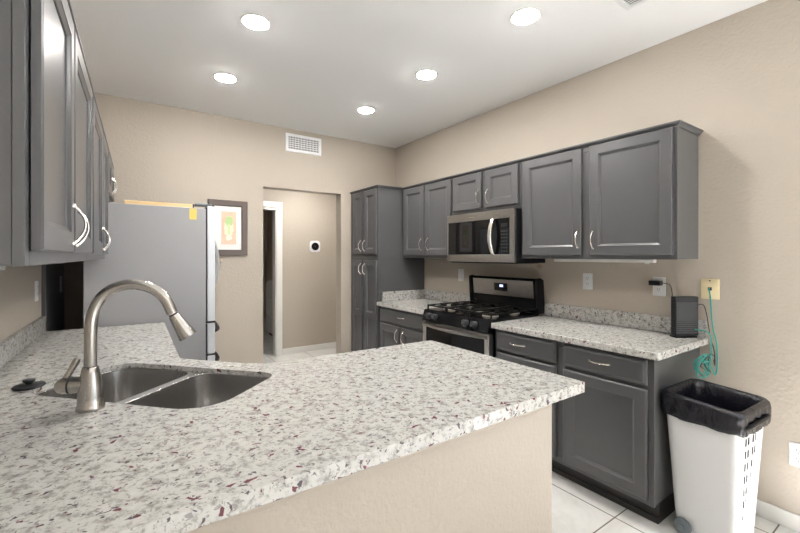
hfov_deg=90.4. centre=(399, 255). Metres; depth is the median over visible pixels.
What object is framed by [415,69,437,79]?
recessed light
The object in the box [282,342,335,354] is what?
baseboard
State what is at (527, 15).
recessed light
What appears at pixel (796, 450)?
receptacle
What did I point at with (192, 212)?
sticky note
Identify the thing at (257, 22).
recessed light
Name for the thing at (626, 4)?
ceiling vent
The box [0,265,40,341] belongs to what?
wall
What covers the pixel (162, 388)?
sink
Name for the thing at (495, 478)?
wall
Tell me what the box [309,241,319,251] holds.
thermostat
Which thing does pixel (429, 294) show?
backsplash
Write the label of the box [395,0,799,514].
wall
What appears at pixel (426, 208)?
upper cabinet
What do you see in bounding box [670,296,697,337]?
router
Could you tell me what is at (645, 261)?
light
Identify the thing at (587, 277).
wall outlet
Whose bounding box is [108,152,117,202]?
upper cabinet
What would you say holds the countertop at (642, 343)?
on the base cabinet at (610, 439)
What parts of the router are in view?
panel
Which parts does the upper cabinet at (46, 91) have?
door, handle, door, handle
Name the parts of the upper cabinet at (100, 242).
frame, door, door, handle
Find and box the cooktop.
[428,305,538,322]
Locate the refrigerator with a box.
[83,203,219,360]
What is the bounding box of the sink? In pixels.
[35,367,268,408]
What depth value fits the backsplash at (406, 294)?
4.31 m
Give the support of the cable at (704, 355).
attached to the cable plate
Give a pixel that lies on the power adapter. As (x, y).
(651, 282)
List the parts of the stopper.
knob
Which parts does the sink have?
bowl, bowl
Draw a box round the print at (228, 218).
[221,211,235,243]
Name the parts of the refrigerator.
freezer drawer, freezer drawer, door, handle, handle, handle, handle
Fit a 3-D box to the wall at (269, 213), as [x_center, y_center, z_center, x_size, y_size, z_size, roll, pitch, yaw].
[-1.972,0.143,7.547,0.120,2.500,3.350,0,0,-35]
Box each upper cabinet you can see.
[0,0,91,266]
[86,96,110,260]
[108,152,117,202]
[403,179,452,257]
[453,163,521,214]
[522,126,697,259]
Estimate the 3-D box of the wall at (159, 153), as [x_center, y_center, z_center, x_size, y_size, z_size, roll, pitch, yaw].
[-1.452,0.021,4.112,4.100,2.745,0.125,0,0,-35]
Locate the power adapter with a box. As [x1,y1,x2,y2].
[649,280,672,295]
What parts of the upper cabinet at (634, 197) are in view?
door, handle, door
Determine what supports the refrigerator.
on the floor
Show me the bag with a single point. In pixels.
(720, 408)
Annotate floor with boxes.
[263,318,798,532]
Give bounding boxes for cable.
[693,288,717,377]
[698,304,714,372]
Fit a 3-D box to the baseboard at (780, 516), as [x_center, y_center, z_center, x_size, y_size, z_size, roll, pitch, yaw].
[2.951,1.351,0.647,0.013,0.085,4.100,0,0,-35]
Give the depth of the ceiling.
2.64 m
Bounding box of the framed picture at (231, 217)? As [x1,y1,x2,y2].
[208,199,247,254]
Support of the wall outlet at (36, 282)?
attached to the wall at (19, 308)
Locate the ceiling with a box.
[70,0,767,147]
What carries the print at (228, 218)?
attached to the framed picture at (231, 217)
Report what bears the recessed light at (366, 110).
in the ceiling
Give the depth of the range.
3.23 m
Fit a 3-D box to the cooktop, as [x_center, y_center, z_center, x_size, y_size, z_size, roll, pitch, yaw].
[0.666,0.476,3.324,0.563,0.022,0.762,0,0,-35]
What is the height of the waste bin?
0.667 m
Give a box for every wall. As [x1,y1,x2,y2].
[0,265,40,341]
[64,92,394,362]
[186,404,551,532]
[263,188,335,348]
[263,210,266,317]
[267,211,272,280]
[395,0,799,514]
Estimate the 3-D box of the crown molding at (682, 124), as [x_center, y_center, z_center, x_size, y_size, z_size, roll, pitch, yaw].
[0.908,-0.725,3.318,0.324,0.026,2.611,0,0,-35]
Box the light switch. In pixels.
[458,269,463,280]
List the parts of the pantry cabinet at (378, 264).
door, door, rail, frame, door, door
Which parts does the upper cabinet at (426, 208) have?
door, door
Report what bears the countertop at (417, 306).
on the base cabinet at (397, 327)
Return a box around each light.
[213,73,236,82]
[240,13,270,30]
[357,107,374,113]
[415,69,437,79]
[510,7,540,25]
[554,259,655,263]
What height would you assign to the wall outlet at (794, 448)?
0.120 m
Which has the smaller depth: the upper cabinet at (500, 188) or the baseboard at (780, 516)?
the baseboard at (780, 516)
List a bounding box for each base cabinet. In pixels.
[380,306,423,346]
[496,329,699,523]
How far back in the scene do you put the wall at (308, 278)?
5.79 m
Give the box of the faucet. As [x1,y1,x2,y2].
[54,279,195,413]
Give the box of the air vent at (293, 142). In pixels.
[285,133,320,155]
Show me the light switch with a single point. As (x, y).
(460, 271)
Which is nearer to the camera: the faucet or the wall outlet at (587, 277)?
the faucet
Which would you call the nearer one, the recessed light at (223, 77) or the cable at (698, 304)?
the cable at (698, 304)
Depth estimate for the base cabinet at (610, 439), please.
2.19 m
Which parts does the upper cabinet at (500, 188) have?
door, door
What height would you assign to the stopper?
0.031 m
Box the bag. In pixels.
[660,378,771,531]
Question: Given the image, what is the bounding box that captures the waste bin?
[667,414,770,532]
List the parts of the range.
knob, knob, handle, control panel, oven door, knob, knob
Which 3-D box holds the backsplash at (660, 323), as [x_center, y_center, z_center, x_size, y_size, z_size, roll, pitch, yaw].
[1.478,0.429,2.763,0.020,0.100,1.077,0,0,-35]
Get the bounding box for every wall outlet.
[35,281,37,301]
[583,273,592,289]
[653,277,665,295]
[789,441,799,467]
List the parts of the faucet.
lever, handle, spout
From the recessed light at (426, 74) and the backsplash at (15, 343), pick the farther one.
the recessed light at (426, 74)
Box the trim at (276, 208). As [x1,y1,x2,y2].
[263,201,281,355]
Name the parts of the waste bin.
handle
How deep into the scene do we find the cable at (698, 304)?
2.24 m
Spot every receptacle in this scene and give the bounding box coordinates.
[794,448,799,454]
[794,456,799,462]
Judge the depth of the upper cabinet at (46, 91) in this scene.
0.84 m
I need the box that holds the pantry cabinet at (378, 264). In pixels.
[351,188,423,351]
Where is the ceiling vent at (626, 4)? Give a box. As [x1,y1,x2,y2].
[613,0,647,9]
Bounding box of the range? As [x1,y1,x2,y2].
[422,275,543,357]
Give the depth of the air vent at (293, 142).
4.31 m
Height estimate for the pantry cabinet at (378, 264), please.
2.112 m
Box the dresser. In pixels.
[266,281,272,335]
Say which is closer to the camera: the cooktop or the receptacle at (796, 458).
the receptacle at (796, 458)
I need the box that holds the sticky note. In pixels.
[189,208,196,219]
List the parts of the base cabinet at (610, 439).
drawer, door, rail, handle, door, drawer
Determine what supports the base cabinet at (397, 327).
on the floor
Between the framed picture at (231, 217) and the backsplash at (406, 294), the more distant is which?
the backsplash at (406, 294)
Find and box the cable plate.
[701,279,719,299]
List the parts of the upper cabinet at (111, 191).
door, door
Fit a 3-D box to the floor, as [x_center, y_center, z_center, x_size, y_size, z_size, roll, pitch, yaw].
[-0.297,1.443,3.323,5.100,0.100,12.600,0,0,-35]
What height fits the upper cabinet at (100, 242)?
0.740 m
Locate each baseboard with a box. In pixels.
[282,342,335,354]
[755,499,799,532]
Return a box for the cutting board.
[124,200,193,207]
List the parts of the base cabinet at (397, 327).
door, frame, drawer, rail, door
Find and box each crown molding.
[67,0,113,168]
[350,185,403,194]
[403,120,702,189]
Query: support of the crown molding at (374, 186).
on the pantry cabinet at (378, 264)
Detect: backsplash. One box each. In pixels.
[0,316,44,367]
[382,289,424,300]
[425,289,469,301]
[545,303,705,337]
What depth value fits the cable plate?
2.30 m
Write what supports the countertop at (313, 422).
on the base cabinet
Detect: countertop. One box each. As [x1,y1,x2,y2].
[0,322,584,532]
[377,298,468,314]
[491,315,707,360]
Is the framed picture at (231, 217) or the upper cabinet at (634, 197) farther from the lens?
the framed picture at (231, 217)
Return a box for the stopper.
[11,378,45,390]
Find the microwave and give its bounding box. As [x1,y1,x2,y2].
[447,208,544,263]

